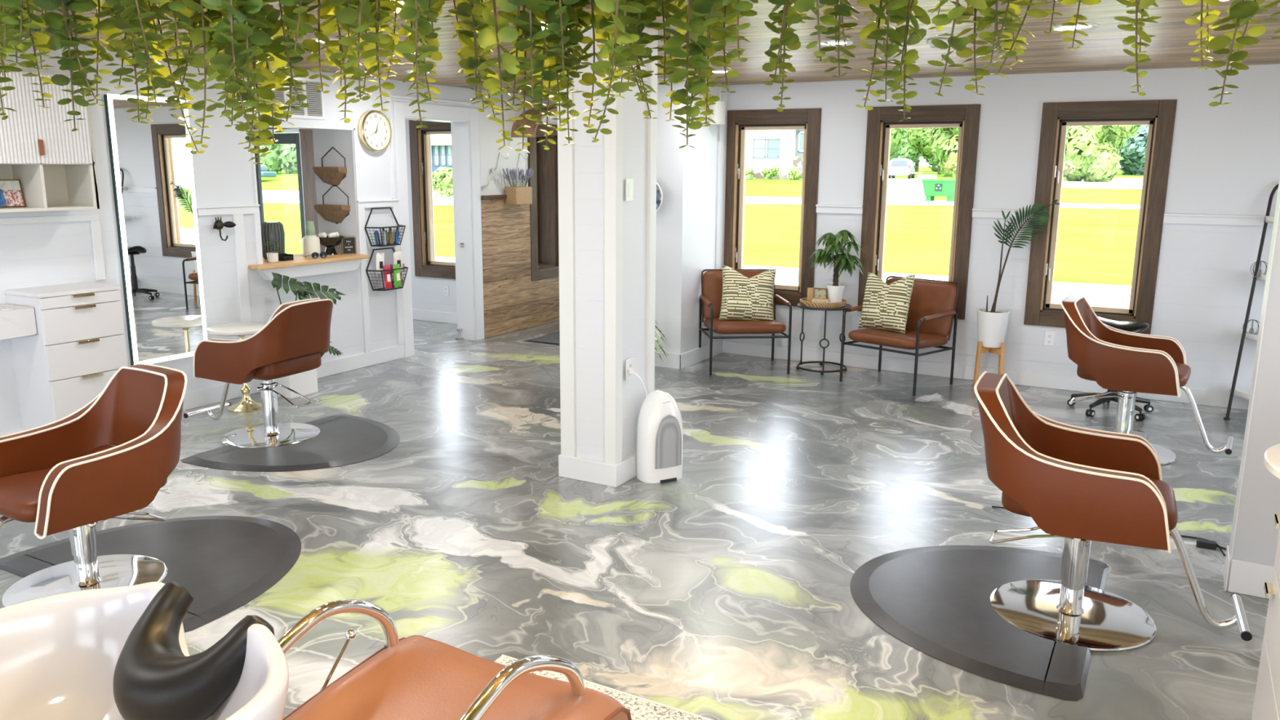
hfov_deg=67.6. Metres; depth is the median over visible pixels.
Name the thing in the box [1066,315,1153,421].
stool
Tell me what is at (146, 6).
strand
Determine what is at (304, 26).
strand
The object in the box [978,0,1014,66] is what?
strand
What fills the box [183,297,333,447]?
salon chair
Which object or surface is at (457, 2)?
strand
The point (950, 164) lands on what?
shrub
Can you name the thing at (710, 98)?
strand
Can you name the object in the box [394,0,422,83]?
strand
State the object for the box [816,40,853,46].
recessed light
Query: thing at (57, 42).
strand
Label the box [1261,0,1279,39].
strand
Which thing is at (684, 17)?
strand
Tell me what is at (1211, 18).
strand
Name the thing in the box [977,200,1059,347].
potted palm
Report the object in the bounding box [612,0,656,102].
strand
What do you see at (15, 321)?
holder
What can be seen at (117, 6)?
strand
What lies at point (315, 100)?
air vent
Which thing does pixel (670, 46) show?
strand
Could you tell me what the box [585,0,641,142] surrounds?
strand
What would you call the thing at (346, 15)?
strand
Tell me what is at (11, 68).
strand
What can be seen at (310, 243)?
jar
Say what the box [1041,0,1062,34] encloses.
strand
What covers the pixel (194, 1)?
strand
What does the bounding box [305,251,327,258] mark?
eyeglasses
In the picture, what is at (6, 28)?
strand
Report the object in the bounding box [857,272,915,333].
throw pillow
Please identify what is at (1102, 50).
ceiling
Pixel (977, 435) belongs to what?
mat
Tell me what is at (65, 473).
salon chair
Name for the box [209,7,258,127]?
strand
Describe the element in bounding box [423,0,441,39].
strand
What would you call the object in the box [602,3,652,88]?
strand
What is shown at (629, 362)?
wall outlet
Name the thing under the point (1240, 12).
strand
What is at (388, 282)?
bottle
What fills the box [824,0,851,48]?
strand
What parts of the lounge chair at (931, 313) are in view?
frame, seat, backrest, frame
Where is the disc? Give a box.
[656,182,662,211]
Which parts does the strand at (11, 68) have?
stem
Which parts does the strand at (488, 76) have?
stem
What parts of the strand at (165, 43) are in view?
stem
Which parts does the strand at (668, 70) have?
stem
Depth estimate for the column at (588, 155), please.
5.15 m
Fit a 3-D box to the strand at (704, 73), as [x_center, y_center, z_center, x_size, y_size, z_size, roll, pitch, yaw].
[0.099,-0.611,1.196,0.082,0.635,0.080,7,13,29]
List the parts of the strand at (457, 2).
stem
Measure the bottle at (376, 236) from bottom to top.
0.142 m
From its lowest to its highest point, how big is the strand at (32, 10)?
0.541 m
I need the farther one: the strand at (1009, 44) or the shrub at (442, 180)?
the shrub at (442, 180)
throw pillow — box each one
[719,265,776,320]
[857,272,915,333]
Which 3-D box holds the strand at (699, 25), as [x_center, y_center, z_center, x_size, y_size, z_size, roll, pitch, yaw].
[0.084,-0.617,1.105,0.094,0.589,0.075,-10,15,-40]
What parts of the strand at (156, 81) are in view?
stem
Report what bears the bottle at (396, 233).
in the wire basket at (372, 208)
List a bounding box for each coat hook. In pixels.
[483,168,500,189]
[491,152,508,173]
[511,152,528,171]
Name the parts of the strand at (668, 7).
stem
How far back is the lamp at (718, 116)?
8.16 m
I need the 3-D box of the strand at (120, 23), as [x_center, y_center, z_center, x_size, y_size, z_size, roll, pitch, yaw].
[-0.685,-0.649,1.166,0.126,0.559,0.074,-1,12,-8]
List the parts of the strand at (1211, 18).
stem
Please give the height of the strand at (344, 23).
0.551 m
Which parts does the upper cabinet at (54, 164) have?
door, door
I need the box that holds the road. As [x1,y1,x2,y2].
[262,190,1140,208]
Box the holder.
[0,303,37,340]
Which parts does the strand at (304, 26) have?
stem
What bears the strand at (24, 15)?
hanging from the rod
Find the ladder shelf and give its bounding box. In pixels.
[1223,183,1279,420]
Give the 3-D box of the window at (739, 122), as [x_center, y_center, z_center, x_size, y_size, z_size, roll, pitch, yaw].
[1.190,-1.371,8.635,0.900,1.720,0.192,7,13,29]
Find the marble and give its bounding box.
[1263,443,1279,479]
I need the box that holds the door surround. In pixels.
[386,91,481,198]
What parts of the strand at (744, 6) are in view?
stem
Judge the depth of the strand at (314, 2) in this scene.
1.36 m
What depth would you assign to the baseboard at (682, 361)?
8.40 m
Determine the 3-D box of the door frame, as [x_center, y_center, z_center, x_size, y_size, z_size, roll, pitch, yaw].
[-1.949,-1.239,9.031,0.232,2.263,1.150,7,13,29]
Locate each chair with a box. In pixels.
[0,363,187,607]
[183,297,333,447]
[277,599,631,719]
[698,268,791,375]
[839,275,959,395]
[973,371,1252,651]
[1060,295,1234,465]
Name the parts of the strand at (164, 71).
stem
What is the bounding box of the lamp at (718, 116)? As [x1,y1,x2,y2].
[706,101,725,124]
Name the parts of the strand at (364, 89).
stem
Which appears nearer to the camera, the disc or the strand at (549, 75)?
the strand at (549, 75)
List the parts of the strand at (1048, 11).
stem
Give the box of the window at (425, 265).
[408,120,455,279]
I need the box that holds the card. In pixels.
[807,288,813,302]
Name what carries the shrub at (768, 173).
on the ground
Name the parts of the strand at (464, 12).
stem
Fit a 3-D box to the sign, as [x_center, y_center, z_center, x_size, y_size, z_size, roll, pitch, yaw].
[-2.459,-0.965,8.067,0.122,0.145,0.018,-9,15,-40]
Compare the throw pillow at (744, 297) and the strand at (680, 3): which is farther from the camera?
the throw pillow at (744, 297)
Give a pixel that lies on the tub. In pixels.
(931, 188)
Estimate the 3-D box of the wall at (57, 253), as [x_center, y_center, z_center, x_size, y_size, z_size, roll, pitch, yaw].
[-3.706,-0.718,5.948,0.200,2.440,12.800,7,13,29]
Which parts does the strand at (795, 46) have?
stem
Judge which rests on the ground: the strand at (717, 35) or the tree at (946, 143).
the tree at (946, 143)
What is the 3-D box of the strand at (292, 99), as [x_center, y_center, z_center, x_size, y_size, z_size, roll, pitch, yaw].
[-0.500,-0.633,1.268,0.108,0.628,0.063,4,12,19]
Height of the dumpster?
1.360 m
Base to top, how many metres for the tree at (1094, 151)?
7.105 m
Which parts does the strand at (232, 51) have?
stem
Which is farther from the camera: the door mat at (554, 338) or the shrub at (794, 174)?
the shrub at (794, 174)
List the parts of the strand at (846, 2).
stem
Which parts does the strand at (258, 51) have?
stem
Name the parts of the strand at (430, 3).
stem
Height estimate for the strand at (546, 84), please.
0.657 m
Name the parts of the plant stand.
leg, leg, leg, leg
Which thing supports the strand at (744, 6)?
hanging from the rod
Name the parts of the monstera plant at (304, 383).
planter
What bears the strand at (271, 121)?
hanging from the rod
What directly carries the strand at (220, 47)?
hanging from the rod
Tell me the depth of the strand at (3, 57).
1.41 m
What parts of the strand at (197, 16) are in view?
stem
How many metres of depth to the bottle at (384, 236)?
8.16 m
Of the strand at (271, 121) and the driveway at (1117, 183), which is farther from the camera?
the driveway at (1117, 183)
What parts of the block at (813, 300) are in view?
panel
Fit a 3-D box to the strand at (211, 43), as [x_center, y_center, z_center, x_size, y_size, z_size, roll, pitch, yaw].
[-0.630,-0.679,1.445,0.071,0.611,0.081,7,13,29]
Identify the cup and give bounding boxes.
[305,221,315,231]
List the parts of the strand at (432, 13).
stem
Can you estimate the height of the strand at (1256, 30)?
0.554 m
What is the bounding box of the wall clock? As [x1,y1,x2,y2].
[358,110,391,151]
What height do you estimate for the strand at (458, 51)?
0.553 m
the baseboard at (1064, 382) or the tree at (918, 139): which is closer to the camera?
the baseboard at (1064, 382)
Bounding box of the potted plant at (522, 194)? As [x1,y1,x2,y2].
[502,167,533,204]
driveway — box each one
[887,177,934,200]
[1062,177,1142,189]
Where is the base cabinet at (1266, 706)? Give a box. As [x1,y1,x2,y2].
[1251,514,1279,719]
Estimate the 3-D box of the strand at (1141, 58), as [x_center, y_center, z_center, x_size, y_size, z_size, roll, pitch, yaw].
[0.617,-0.615,1.116,0.085,0.589,0.061,4,12,15]
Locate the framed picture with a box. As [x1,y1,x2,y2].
[0,179,26,207]
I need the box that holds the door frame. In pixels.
[392,101,484,357]
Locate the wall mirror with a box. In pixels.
[103,93,207,365]
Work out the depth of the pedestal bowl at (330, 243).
7.98 m
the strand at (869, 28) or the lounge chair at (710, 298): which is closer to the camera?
the strand at (869, 28)
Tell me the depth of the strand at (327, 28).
1.33 m
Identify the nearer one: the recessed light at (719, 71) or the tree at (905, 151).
the recessed light at (719, 71)
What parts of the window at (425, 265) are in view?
sash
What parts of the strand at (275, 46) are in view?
stem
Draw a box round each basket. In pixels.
[364,206,405,246]
[365,247,408,291]
[505,186,532,204]
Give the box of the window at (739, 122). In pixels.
[724,107,821,306]
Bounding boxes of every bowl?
[0,581,288,719]
[316,235,345,254]
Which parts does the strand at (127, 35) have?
stem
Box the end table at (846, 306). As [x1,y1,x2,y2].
[795,302,852,375]
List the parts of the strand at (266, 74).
stem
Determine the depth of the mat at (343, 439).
5.81 m
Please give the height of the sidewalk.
0.001 m
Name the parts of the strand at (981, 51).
stem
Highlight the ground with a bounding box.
[261,167,1143,285]
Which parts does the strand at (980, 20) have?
stem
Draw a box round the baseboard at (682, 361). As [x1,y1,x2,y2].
[654,338,723,368]
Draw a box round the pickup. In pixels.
[260,164,276,177]
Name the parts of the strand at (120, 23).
stem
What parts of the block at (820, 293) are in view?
panel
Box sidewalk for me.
[435,257,1131,308]
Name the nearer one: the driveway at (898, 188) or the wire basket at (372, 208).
the wire basket at (372, 208)
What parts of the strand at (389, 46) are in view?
stem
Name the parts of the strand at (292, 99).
stem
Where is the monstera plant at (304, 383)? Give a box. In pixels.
[271,272,344,398]
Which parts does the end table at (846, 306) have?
leg, leg, leg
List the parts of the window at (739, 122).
sash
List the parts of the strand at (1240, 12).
stem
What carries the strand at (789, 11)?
hanging from the rod
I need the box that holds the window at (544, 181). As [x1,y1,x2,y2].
[527,124,559,281]
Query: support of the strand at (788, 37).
hanging from the rod
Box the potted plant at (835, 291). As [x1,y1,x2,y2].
[807,229,863,302]
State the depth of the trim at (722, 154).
8.64 m
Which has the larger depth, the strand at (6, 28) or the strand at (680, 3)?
the strand at (680, 3)
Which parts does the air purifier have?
handle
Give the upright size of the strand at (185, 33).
0.552 m
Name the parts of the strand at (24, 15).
stem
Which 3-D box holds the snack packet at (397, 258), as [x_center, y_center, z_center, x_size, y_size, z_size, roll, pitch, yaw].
[-2.115,-0.853,8.362,0.097,0.195,0.033,-11,16,-44]
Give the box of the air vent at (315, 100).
[245,75,324,119]
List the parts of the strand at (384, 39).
stem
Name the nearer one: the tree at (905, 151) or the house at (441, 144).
the house at (441, 144)
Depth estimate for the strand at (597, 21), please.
1.33 m
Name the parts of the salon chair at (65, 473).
footrest arm, seat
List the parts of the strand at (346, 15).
stem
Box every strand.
[0,0,42,46]
[0,3,22,119]
[0,5,14,81]
[0,5,22,80]
[0,6,24,52]
[2,5,31,66]
[5,0,54,107]
[12,0,45,40]
[18,0,52,69]
[26,6,48,62]
[28,0,50,34]
[32,0,93,131]
[42,0,105,102]
[56,3,96,105]
[57,6,85,36]
[78,0,121,106]
[83,8,108,44]
[94,6,163,123]
[102,0,148,88]
[102,7,120,20]
[103,0,146,68]
[105,0,151,68]
[112,2,136,16]
[120,0,168,106]
[124,2,164,121]
[141,0,164,48]
[145,1,204,154]
[147,0,194,57]
[153,0,198,106]
[166,1,219,108]
[174,0,207,75]
[177,0,222,147]
[186,0,222,75]
[196,4,244,107]
[202,0,263,142]
[208,16,234,97]
[209,0,260,117]
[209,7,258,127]
[210,43,247,119]
[224,0,271,111]
[227,4,284,151]
[230,1,282,164]
[236,0,275,82]
[252,8,288,142]
[260,0,309,107]
[262,0,310,125]
[279,0,315,55]
[297,0,333,93]
[302,0,318,22]
[316,0,357,123]
[320,6,354,88]
[329,0,368,77]
[336,0,382,102]
[337,22,362,80]
[341,0,371,53]
[349,22,386,97]
[360,0,393,64]
[360,0,396,111]
[368,0,391,33]
[381,0,404,79]
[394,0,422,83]
[394,0,438,128]
[401,0,444,102]
[408,0,438,76]
[417,0,440,32]
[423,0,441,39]
[438,0,465,40]
[448,0,496,111]
[454,0,490,75]
[455,0,490,101]
[460,0,502,124]
[471,0,519,150]
[497,4,538,106]
[506,0,554,102]
[509,5,542,153]
[523,0,580,150]
[523,4,571,124]
[532,0,574,130]
[538,0,579,80]
[544,0,583,102]
[546,0,588,145]
[568,0,592,73]
[573,0,608,128]
[574,23,584,65]
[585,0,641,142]
[589,10,622,85]
[596,41,620,97]
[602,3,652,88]
[604,0,647,97]
[604,0,657,118]
[608,42,636,98]
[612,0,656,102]
[621,4,639,91]
[622,0,657,73]
[640,0,681,84]
[650,1,684,120]
[658,0,723,148]
[669,0,715,114]
[679,6,717,110]
[680,0,724,131]
[684,4,737,126]
[688,2,730,92]
[705,0,744,93]
[720,0,758,62]
[762,0,802,85]
[768,4,802,111]
[769,0,799,81]
[792,5,806,22]
[794,0,838,62]
[817,0,859,77]
[822,2,857,58]
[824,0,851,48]
[855,0,895,110]
[863,1,879,23]
[866,0,908,102]
[867,1,898,54]
[885,0,926,122]
[887,0,930,92]
[927,0,986,96]
[928,0,951,31]
[955,3,995,94]
[975,0,1014,52]
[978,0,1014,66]
[986,0,1018,51]
[988,0,1048,77]
[999,0,1026,66]
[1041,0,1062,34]
[1057,0,1101,49]
[1114,0,1158,95]
[1125,0,1146,26]
[1128,0,1161,57]
[1181,0,1220,69]
[1196,0,1220,58]
[1204,0,1268,106]
[1221,0,1278,71]
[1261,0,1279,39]
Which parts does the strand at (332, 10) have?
stem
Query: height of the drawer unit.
0.977 m
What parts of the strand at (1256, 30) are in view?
stem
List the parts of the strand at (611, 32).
stem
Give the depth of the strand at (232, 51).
1.16 m
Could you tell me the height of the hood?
0.333 m
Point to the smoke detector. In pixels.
(929, 43)
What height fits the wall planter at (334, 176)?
0.333 m
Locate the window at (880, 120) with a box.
[857,104,980,319]
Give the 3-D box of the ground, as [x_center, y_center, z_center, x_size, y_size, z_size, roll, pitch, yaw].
[13.643,-20.110,104.263,200.000,2.300,181.400,7,13,29]
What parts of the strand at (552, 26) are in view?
stem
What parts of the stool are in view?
arm, arm, seat, arm, arm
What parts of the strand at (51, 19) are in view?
stem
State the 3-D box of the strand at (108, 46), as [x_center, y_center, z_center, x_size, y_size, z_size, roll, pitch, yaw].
[-0.740,-0.683,1.369,0.080,0.574,0.103,7,13,29]
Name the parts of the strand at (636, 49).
stem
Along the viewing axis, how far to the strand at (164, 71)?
1.42 m
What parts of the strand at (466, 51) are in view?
stem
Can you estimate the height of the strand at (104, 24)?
0.626 m
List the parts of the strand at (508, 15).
stem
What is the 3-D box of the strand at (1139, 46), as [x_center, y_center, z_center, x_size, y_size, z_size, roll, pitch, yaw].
[0.709,-0.673,1.259,0.095,0.530,0.074,2,12,6]
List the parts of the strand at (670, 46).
stem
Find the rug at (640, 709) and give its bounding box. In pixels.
[493,656,706,719]
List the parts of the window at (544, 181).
sash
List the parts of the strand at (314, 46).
stem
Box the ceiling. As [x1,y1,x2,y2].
[15,0,1279,97]
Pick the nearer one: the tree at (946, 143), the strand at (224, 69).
the strand at (224, 69)
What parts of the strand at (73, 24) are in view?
stem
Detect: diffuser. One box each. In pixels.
[712,71,726,72]
[821,42,846,44]
[1060,25,1091,29]
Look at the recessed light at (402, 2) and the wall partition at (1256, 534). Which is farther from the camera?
the wall partition at (1256, 534)
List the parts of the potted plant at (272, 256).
pot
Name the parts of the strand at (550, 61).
stem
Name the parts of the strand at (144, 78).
stem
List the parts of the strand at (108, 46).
stem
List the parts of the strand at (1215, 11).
stem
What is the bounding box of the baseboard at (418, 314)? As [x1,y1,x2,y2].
[412,308,457,324]
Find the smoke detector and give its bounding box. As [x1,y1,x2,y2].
[926,39,948,48]
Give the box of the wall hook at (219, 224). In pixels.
[213,216,236,240]
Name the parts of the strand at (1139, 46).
stem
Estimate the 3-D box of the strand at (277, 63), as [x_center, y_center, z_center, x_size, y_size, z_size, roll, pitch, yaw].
[-0.553,-0.643,1.367,0.080,0.649,0.072,-1,12,-9]
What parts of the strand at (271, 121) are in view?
stem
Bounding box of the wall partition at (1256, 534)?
[1231,211,1279,566]
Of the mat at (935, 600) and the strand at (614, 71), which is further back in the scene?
the mat at (935, 600)
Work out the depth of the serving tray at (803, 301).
8.02 m
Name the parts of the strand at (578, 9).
stem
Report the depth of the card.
8.22 m
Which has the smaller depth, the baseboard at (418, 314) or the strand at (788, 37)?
the strand at (788, 37)
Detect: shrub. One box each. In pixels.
[432,166,453,196]
[745,168,753,179]
[761,166,779,179]
[788,166,802,179]
[943,152,957,174]
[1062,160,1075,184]
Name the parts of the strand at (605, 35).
stem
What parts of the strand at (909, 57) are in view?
stem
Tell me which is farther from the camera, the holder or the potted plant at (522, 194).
the potted plant at (522, 194)
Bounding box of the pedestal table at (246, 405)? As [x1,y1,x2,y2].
[206,321,266,413]
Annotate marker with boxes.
[910,166,923,178]
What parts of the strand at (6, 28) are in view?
stem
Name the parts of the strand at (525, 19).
stem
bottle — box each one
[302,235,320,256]
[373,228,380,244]
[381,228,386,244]
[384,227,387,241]
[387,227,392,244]
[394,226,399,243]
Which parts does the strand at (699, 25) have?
stem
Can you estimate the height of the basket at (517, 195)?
0.180 m
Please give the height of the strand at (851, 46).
0.520 m
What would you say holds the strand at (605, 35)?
hanging from the rod
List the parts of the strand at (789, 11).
stem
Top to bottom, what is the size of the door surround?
0.910 m
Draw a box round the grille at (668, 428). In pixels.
[654,414,681,469]
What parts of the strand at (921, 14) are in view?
stem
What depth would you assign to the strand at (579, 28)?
1.45 m
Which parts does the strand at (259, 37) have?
stem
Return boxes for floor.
[0,319,1269,719]
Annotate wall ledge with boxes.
[248,251,369,280]
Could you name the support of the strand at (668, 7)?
hanging from the rod
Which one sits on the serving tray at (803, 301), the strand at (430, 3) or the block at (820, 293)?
the block at (820, 293)
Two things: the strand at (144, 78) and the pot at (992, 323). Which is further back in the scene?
the pot at (992, 323)
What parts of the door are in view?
casing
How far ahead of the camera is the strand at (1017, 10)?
1.35 m
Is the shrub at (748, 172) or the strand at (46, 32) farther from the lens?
the shrub at (748, 172)
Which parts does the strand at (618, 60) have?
stem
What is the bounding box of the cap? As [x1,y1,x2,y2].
[480,194,506,199]
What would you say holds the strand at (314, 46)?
hanging from the rod
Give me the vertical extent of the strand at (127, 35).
0.554 m
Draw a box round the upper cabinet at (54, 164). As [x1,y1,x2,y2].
[0,71,100,213]
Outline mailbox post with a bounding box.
[915,174,936,202]
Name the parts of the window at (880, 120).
sash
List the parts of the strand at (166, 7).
stem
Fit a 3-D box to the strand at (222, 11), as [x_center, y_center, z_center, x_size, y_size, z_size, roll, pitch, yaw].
[-0.575,-0.654,1.303,0.092,0.603,0.080,-4,12,-19]
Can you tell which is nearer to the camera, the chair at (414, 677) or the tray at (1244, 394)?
the chair at (414, 677)
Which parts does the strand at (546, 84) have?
stem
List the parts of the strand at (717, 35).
stem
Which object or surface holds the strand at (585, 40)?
hanging from the rod
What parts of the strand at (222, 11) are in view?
stem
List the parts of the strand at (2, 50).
stem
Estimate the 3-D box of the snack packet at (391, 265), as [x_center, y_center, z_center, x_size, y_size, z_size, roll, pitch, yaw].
[-2.168,-0.735,8.353,0.030,0.211,0.116,4,12,17]
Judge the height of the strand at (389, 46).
0.606 m
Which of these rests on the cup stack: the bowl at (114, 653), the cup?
the cup
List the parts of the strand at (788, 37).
stem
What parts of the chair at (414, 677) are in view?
recline lever, chrome arm, seat, chrome arm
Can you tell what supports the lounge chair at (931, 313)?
on the floor
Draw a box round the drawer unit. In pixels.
[4,281,127,430]
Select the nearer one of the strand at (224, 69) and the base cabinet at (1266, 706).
the strand at (224, 69)
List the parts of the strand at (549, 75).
stem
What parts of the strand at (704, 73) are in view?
stem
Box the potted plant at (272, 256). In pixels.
[262,241,280,262]
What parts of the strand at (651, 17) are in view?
stem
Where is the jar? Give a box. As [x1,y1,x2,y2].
[261,221,284,259]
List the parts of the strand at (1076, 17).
stem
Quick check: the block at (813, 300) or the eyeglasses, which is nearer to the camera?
the eyeglasses
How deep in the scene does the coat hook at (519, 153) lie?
9.89 m
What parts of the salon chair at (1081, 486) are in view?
seat, footrest arm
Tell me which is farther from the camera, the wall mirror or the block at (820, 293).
the block at (820, 293)
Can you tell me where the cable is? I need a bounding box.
[628,368,648,403]
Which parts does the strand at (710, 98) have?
stem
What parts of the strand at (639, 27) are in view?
stem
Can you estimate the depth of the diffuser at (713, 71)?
7.31 m
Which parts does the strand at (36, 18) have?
stem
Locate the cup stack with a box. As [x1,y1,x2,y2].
[305,221,315,235]
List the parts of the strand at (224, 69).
stem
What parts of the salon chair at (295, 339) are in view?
footrest arm, seat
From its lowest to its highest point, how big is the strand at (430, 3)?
0.523 m
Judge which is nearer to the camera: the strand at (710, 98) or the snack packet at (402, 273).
the strand at (710, 98)
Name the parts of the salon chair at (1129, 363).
seat, footrest arm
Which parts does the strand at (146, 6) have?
stem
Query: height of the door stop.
0.110 m
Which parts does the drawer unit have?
drawer, drawer, pull, drawer, pull, drawer, pull, pull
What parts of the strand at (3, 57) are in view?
stem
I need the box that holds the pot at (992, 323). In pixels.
[977,308,1010,347]
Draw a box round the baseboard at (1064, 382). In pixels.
[722,340,1248,409]
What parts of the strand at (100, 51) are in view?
stem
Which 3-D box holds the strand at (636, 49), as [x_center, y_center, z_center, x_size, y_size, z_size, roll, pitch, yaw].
[0.002,-0.619,1.133,0.089,0.597,0.065,-8,14,-35]
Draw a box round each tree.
[259,133,297,173]
[889,128,904,159]
[889,128,944,172]
[906,128,954,174]
[926,127,959,177]
[1064,124,1142,182]
[1118,124,1148,175]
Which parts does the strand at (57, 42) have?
stem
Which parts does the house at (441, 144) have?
pane, pane, pane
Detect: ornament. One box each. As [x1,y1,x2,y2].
[1242,319,1259,334]
[1250,260,1267,277]
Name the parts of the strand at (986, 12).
stem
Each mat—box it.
[0,515,301,632]
[181,413,399,471]
[524,331,559,345]
[850,545,1108,700]
[970,422,1146,447]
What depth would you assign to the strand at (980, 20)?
1.22 m
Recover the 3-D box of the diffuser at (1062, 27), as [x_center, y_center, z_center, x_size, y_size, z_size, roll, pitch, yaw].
[2.235,-1.708,4.905,0.156,0.001,0.156,7,13,29]
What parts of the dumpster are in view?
sign plate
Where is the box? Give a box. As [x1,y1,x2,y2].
[278,253,293,261]
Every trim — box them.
[0,199,404,352]
[250,123,359,253]
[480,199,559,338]
[501,654,712,719]
[713,83,728,342]
[1226,177,1279,590]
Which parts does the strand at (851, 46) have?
stem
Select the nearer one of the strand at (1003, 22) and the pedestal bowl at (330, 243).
the strand at (1003, 22)
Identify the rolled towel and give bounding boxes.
[318,232,326,237]
[328,232,336,237]
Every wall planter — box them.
[312,146,346,186]
[313,185,350,224]
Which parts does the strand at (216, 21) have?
stem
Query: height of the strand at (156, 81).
0.613 m
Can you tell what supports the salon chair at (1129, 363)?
on the mat at (977, 435)
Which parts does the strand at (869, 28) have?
stem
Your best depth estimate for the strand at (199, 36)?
1.26 m
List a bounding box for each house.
[431,133,452,172]
[746,129,804,178]
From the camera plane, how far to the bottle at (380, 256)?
8.20 m
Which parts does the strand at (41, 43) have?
stem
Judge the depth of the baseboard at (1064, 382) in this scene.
8.00 m
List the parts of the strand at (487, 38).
stem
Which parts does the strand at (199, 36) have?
stem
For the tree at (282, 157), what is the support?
on the ground
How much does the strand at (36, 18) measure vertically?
0.537 m
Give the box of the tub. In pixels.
[921,180,955,196]
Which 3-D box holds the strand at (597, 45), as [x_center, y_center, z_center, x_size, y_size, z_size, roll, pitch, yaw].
[-0.024,-0.700,1.471,0.107,0.571,0.068,4,12,17]
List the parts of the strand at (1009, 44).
stem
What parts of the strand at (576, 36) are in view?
stem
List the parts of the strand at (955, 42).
stem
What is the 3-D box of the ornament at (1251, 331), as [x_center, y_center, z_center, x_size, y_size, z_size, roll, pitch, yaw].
[4.333,-0.230,6.770,0.105,0.114,0.105,-9,14,-37]
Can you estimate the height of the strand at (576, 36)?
0.596 m
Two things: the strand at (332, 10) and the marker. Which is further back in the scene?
the marker
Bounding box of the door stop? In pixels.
[455,328,463,340]
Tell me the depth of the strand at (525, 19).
1.16 m
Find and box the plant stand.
[973,341,1004,386]
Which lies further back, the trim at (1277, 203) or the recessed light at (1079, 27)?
the recessed light at (1079, 27)
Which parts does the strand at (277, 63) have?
stem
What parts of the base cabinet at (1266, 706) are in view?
drawer, pull, drawer, drawer, pull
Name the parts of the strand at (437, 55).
stem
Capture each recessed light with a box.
[310,38,338,44]
[396,0,404,13]
[711,69,729,74]
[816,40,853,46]
[1052,22,1099,31]
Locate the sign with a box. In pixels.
[341,236,355,254]
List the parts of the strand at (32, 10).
stem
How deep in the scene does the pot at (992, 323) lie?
7.51 m
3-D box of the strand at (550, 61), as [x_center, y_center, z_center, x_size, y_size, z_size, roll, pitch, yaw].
[-0.113,-0.637,1.306,0.081,0.631,0.090,7,13,29]
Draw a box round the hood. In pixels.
[511,106,557,137]
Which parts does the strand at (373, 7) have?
stem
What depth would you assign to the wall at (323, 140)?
8.15 m
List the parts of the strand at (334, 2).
stem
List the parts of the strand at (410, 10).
stem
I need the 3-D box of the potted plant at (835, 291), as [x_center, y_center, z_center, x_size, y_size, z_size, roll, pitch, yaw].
[1.668,-0.793,8.135,0.440,0.635,0.428,-1,12,-7]
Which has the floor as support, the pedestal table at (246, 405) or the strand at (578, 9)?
the pedestal table at (246, 405)
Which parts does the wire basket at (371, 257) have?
frame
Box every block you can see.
[811,297,830,302]
[813,287,827,298]
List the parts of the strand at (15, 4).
stem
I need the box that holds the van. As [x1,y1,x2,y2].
[888,158,915,178]
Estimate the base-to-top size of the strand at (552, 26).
0.578 m
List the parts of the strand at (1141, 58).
stem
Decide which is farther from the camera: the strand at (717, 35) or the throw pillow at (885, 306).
the throw pillow at (885, 306)
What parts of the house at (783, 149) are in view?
pane, pane, pane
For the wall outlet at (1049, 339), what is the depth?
7.60 m
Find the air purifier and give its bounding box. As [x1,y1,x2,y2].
[636,390,683,483]
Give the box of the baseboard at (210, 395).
[0,344,404,435]
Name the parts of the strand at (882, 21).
stem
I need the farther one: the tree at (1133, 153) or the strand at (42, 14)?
the tree at (1133, 153)
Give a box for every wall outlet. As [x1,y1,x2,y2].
[443,285,448,296]
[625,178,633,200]
[625,357,633,380]
[702,324,706,337]
[1044,331,1054,346]
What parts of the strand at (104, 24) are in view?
stem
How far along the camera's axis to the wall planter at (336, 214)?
8.07 m
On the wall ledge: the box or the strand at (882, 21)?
the box
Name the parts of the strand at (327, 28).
stem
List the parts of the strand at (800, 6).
stem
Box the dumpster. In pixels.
[920,178,955,201]
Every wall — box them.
[0,37,557,433]
[312,129,341,253]
[404,120,457,313]
[654,77,719,354]
[721,64,1279,391]
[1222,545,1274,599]
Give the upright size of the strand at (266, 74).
0.664 m
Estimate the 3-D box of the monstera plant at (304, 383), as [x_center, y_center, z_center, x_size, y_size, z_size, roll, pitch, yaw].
[-2.579,-0.205,7.248,0.389,0.934,0.715,7,13,29]
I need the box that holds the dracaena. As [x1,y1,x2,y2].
[654,320,671,361]
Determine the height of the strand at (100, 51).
0.598 m
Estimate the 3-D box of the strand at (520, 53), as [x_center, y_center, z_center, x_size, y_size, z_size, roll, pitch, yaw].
[-0.173,-0.615,1.274,0.090,0.663,0.069,0,11,0]
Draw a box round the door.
[253,126,318,253]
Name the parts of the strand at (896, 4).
stem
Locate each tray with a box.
[800,297,846,307]
[1229,383,1250,400]
[1240,328,1257,341]
[1252,271,1266,281]
[1263,215,1274,222]
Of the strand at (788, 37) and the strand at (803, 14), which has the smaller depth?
the strand at (788, 37)
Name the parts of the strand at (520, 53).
stem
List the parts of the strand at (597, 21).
stem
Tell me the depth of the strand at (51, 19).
1.20 m
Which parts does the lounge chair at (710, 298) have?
frame, backrest, seat, frame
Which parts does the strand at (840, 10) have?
stem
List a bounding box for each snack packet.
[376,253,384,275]
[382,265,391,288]
[390,264,394,287]
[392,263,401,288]
[393,251,403,272]
[400,263,404,286]
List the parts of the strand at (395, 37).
stem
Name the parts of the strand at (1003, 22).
stem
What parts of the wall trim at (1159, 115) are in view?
sash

